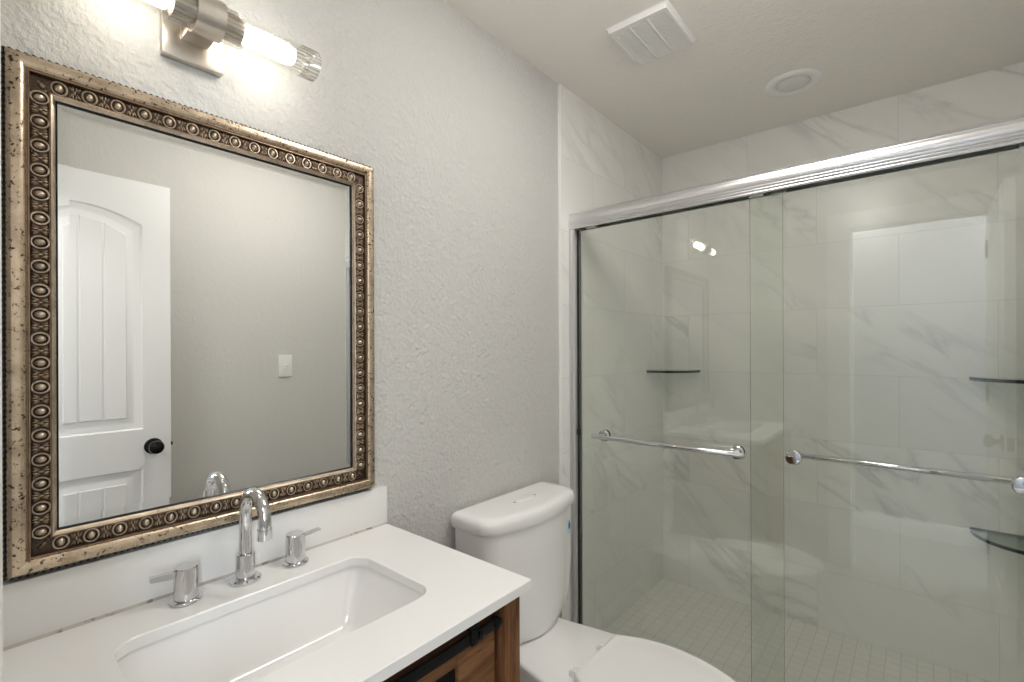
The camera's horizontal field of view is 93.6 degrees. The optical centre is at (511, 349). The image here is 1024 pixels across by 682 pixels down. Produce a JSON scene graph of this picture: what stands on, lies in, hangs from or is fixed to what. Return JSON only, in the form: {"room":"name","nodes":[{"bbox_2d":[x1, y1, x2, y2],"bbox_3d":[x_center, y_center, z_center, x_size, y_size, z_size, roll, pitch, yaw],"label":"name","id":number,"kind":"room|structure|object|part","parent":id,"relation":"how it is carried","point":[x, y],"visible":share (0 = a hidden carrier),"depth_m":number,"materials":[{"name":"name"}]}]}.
{"room":"bathroom","nodes":[
{"label":"bathroom","id":0,"kind":"room"},
{"bbox_2d":[1,0,662,630],"bbox_3d":[-0.038,0.114,1.791,0.110,2.432,2.888,0,0,40],"label":"wall","id":1,"kind":"structure","parent":0,"point":[457,131],"depth_m":1.59,"materials":[{"name":"grey paint"}]},
{"bbox_2d":[1,45,374,580],"bbox_3d":[-0.596,-0.059,1.033,0.036,0.860,0.688,0,0,40],"label":"framed mirror","id":2,"kind":"object","parent":1,"relation":"attached to","point":[188,292],"visible":0.98,"depth_m":0.94,"materials":[{"name":"silver metal"}]},
{"bbox_3d":[-0.796,-0.058,0.795,0.036,0.858,0.067,0,0,40],"label":"frame rail","id":3,"kind":"part","parent":2,"relation":"part of","materials":[{"name":"silver metal"}]},
{"bbox_3d":[-0.597,-0.455,1.033,0.036,0.067,0.686,0,0,40],"label":"frame rail","id":4,"kind":"part","parent":2,"relation":"part of","materials":[{"name":"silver metal"}]},
{"bbox_3d":[-0.594,0.338,1.033,0.036,0.067,0.686,0,0,40],"label":"frame rail","id":5,"kind":"part","parent":2,"relation":"part of","materials":[{"name":"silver metal"}]},
{"bbox_2d":[57,104,350,527],"bbox_3d":[-0.602,-0.059,1.038,0.012,0.734,0.562,0,0,40],"label":"mirror glass","id":6,"kind":"object","parent":2,"relation":"on","point":[204,281],"depth_m":0.97,"materials":[{"name":"silver mirror"}]},
{"bbox_3d":[-0.395,-0.059,1.270,0.036,0.858,0.067,0,0,40],"label":"frame rail","id":7,"kind":"part","parent":2,"relation":"part of","materials":[{"name":"silver metal"}]},
{"bbox_2d":[3,485,387,650],"bbox_3d":[-0.600,0.429,1.034,0.024,0.103,0.778,0,0,40],"label":"backsplash","id":8,"kind":"structure","parent":1,"relation":"attached to","point":[41,605],"depth_m":0.91,"materials":[{"name":"white stone"}]},
{"bbox_2d":[138,0,311,79],"bbox_3d":[-0.610,-0.639,0.946,0.132,0.117,0.430,0,0,40],"label":"vanity light","id":9,"kind":"object","parent":1,"relation":"attached to","point":[193,33],"visible":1,"depth_m":0.95,"materials":[{"name":"silver metal"}]},
{"bbox_3d":[-0.663,-0.640,0.838,0.041,0.041,0.110,0,0,40],"label":"bulb","id":10,"kind":"part","parent":9,"relation":"part of","materials":[{"name":"white glass"}]},
{"bbox_2d":[167,0,196,24],"bbox_3d":[-0.614,-0.641,0.895,0.051,0.051,0.035,0,0,40],"label":"socket","id":11,"kind":"object","parent":9,"relation":"attached to","point":[185,11],"depth_m":0.89,"materials":[{"name":"silver metal"}]},
{"bbox_3d":[-0.617,-0.641,0.952,0.077,0.044,0.048,0,0,40],"label":"arm","id":12,"kind":"part","parent":9,"relation":"part of","materials":[{"name":"silver metal"}]},
{"bbox_2d":[223,12,245,45],"bbox_3d":[-0.560,-0.641,0.959,0.051,0.051,0.035,0,0,40],"label":"socket","id":13,"kind":"object","parent":9,"relation":"attached to","point":[234,27],"depth_m":0.95,"materials":[{"name":"silver metal"}]},
{"bbox_3d":[-0.510,-0.641,1.018,0.064,0.064,0.191,0,0,40],"label":"lamp shade","id":14,"kind":"part","parent":9,"relation":"part of","materials":[{"name":"clear glass"}]},
{"bbox_3d":[-0.512,-0.641,1.016,0.041,0.041,0.110,0,0,40],"label":"bulb","id":15,"kind":"part","parent":9,"relation":"part of","materials":[{"name":"white glass"}]},
{"bbox_2d":[558,83,562,618],"bbox_3d":[0.201,0.113,1.994,0.013,2.432,0.006,0,0,40],"label":"trim","id":16,"kind":"structure","parent":1,"relation":"attached to","point":[559,84],"depth_m":1.99,"materials":[{"name":"white paint"}]},
{"bbox_2d":[647,369,699,372],"bbox_3d":[0.884,0.120,2.632,0.214,0.013,0.214,0,0,40],"label":"corner shelf","id":17,"kind":"object","parent":1,"relation":"attached to","point":[657,370],"visible":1,"depth_m":2.59,"materials":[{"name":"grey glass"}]},
{"bbox_2d":[568,114,1023,624],"bbox_3d":[0.845,0.335,1.586,1.502,1.834,0.088,0,0,40],"label":"shower door frame","id":18,"kind":"object","parent":1,"relation":"attached to","point":[1004,134],"visible":0.88,"depth_m":1.62,"materials":[{"name":"silver metal"}]},
{"bbox_2d":[586,189,784,681],"bbox_3d":[0.562,0.338,1.787,0.786,1.799,0.067,0,0,40],"label":"sliding shower door","id":19,"kind":"structure","parent":18,"relation":"attached to","point":[737,452],"depth_m":1.68,"materials":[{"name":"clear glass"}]},
{"bbox_3d":[0.575,0.354,1.803,0.786,1.768,0.006,0,0,40],"label":"glass pane","id":20,"kind":"part","parent":19,"relation":"part of","materials":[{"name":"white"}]},
{"bbox_2d":[749,143,1023,681],"bbox_3d":[1.132,0.336,1.399,0.798,1.799,0.067,0,0,40],"label":"sliding shower door","id":21,"kind":"structure","parent":18,"relation":"attached to","point":[792,457],"depth_m":1.43,"materials":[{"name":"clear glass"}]},
{"bbox_3d":[1.119,0.352,1.383,0.798,1.768,0.006,0,0,40],"label":"glass pane","id":22,"kind":"part","parent":21,"relation":"part of","materials":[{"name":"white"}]},
{"bbox_2d":[444,0,1023,157],"bbox_3d":[0.542,-1.134,0.725,3.420,0.060,3.603,0,0,40],"label":"ceiling","id":23,"kind":"structure","parent":0,"point":[710,91],"depth_m":1.79,"materials":[{"name":"white paint"}]},
{"bbox_2d":[606,0,696,65],"bbox_3d":[0.491,-1.095,1.688,0.223,0.018,0.266,0,0,40],"label":"ceiling vent","id":24,"kind":"object","parent":23,"relation":"in","point":[657,32],"visible":1,"depth_m":1.66,"materials":[{"name":"white plastic"}]},
{"bbox_2d":[764,68,822,96],"bbox_3d":[1.167,-1.099,1.997,0.209,0.016,0.209,0,0,40],"label":"recessed light","id":25,"kind":"object","parent":23,"relation":"in","point":[794,82],"visible":1,"depth_m":1.98,"materials":[{"name":"white paint"}]},
{"bbox_2d":[605,578,992,681],"bbox_3d":[1.164,1.323,1.959,1.502,0.004,0.888,0,0,40],"label":"floor","id":26,"kind":"structure","parent":0,"point":[715,629],"depth_m":2.16,"materials":[{"name":"tile"}]},
{"bbox_2d":[662,61,1023,681],"bbox_3d":[1.478,0.108,2.336,1.522,2.432,0.100,0,0,40],"label":"wall","id":27,"kind":"structure","parent":0,"point":[879,297],"depth_m":2.19,"materials":[{"name":"tile"}]},
{"bbox_3d":[0.552,1.358,0.725,3.420,0.060,3.603,0,0,40],"label":"floor","id":28,"kind":"structure","parent":0,"visible":0},
{"bbox_2d":[383,596,519,681],"bbox_3d":[-0.415,0.916,0.874,0.509,0.832,0.748,0,0,40],"label":"vanity cabinet","id":29,"kind":"object","parent":28,"relation":"on","point":[488,650],"visible":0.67,"depth_m":0.93,"materials":[{"name":"brown wood"}]},
{"bbox_2d":[3,524,531,681],"bbox_3d":[-0.410,0.490,0.873,0.523,0.020,0.778,0,0,40],"label":"countertop","id":30,"kind":"structure","parent":29,"relation":"on","point":[459,590],"depth_m":0.86,"materials":[{"name":"white stone"}]},
{"bbox_2d":[149,487,320,607],"bbox_3d":[-0.526,0.380,0.975,0.137,0.201,0.325,0,0,40],"label":"faucet","id":31,"kind":"object","parent":30,"relation":"on","point":[185,576],"visible":1,"depth_m":0.98,"materials":[{"name":"silver metal"}]},
{"bbox_3d":[-0.644,0.423,0.893,0.012,0.015,0.047,0,0,40],"label":"lever","id":32,"kind":"part","parent":31,"relation":"part of","materials":[{"name":"silver metal"}]},
{"bbox_3d":[-0.623,0.443,0.919,0.041,0.059,0.041,0,0,40],"label":"handle","id":33,"kind":"part","parent":31,"relation":"part of","materials":[{"name":"silver metal"}]},
{"bbox_3d":[-0.554,0.451,1.000,0.060,0.058,0.060,0,0,40],"label":"spout","id":34,"kind":"part","parent":31,"relation":"part of","materials":[{"name":"silver metal"}]},
{"bbox_3d":[-0.519,0.352,0.970,0.118,0.146,0.024,0,0,40],"label":"spout","id":35,"kind":"part","parent":31,"relation":"part of","materials":[{"name":"silver metal"}]},
{"bbox_3d":[-0.487,0.443,1.080,0.041,0.059,0.041,0,0,40],"label":"handle","id":36,"kind":"part","parent":31,"relation":"part of","materials":[{"name":"silver metal"}]},
{"bbox_3d":[-0.465,0.420,1.106,0.014,0.008,0.047,0,0,40],"label":"lever","id":37,"kind":"part","parent":31,"relation":"part of","materials":[{"name":"silver metal"}]},
{"bbox_2d":[117,566,422,681],"bbox_3d":[-0.403,0.567,0.867,0.313,0.134,0.506,0,0,40],"label":"sink","id":38,"kind":"object","parent":30,"relation":"in","point":[249,643],"visible":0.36,"depth_m":0.95,"materials":[{"name":"white ceramic"}]},
{"bbox_3d":[-0.248,0.528,0.733,0.022,0.056,0.654,0,0,40],"label":"rail","id":39,"kind":"part","parent":29,"relation":"part of","materials":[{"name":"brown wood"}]},
{"bbox_3d":[-0.153,0.864,0.839,0.008,0.566,0.145,0,0,40],"label":"barn door panel","id":40,"kind":"part","parent":29,"relation":"part of","materials":[{"name":"brown wood"}]},
{"bbox_3d":[-0.150,0.884,0.836,0.020,0.664,0.339,0,0,40],"label":"barn door frame","id":41,"kind":"part","parent":29,"relation":"part of","materials":[{"name":"brown wood"}]},
{"bbox_3d":[-0.015,0.914,0.995,0.047,0.832,0.047,0,0,40],"label":"post","id":42,"kind":"part","parent":29,"relation":"part of","materials":[{"name":"brown wood"}]},
{"bbox_2d":[451,481,734,681],"bbox_3d":[0.279,0.916,1.427,0.833,0.826,0.488,0,0,40],"label":"toilet","id":43,"kind":"object","parent":28,"relation":"on","point":[525,531],"visible":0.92,"depth_m":1.49,"materials":[{"name":"white ceramic"}]},
{"bbox_3d":[0.038,0.531,1.629,0.207,0.046,0.488,0,0,40],"label":"tank lid","id":44,"kind":"part","parent":43,"relation":"part of","materials":[{"name":"white ceramic"}]},
{"bbox_3d":[0.040,0.742,1.629,0.195,0.372,0.468,0,0,40],"label":"tank","id":45,"kind":"part","parent":43,"relation":"part of","materials":[{"name":"white ceramic"}]},
{"bbox_3d":[0.272,1.128,1.403,0.798,0.402,0.366,0,0,40],"label":"bowl","id":46,"kind":"part","parent":43,"relation":"part of","materials":[{"name":"white ceramic"}]},
{"bbox_3d":[0.415,0.899,1.282,0.438,0.020,0.348,0,0,40],"label":"seat lid","id":47,"kind":"part","parent":43,"relation":"part of","materials":[{"name":"white plastic"}]},
{"bbox_3d":[-0.318,0.115,0.210,1.522,2.432,0.110,0,0,40],"label":"wall","id":48,"kind":"structure","parent":0,"visible":0},
{"bbox_2d":[0,0,2,681],"bbox_3d":[-0.013,0.257,0.032,0.794,2.147,0.012,0,0,40],"label":"trim","id":49,"kind":"structure","parent":48,"relation":"attached to","point":[1,508],"depth_m":0.27,"materials":[{"name":"white paint"}]},
{"bbox_3d":[1.689,0.107,1.415,0.010,2.432,1.035,0,0,40],"label":"wall","id":50,"kind":"structure","parent":0,"visible":0},
{"bbox_2d":[969,376,1023,383],"bbox_3d":[1.868,0.116,1.801,0.214,0.013,0.214,0,0,40],"label":"corner shelf","id":51,"kind":"object","parent":50,"relation":"attached to","point":[982,379],"visible":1,"depth_m":1.81,"materials":[{"name":"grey glass"}]},
{"bbox_2d":[970,528,1023,554],"bbox_3d":[1.871,0.726,1.801,0.214,0.013,0.214,0,0,40],"label":"corner shelf","id":52,"kind":"object","parent":50,"relation":"attached to","point":[971,531],"visible":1,"depth_m":1.80,"materials":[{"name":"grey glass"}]}
]}

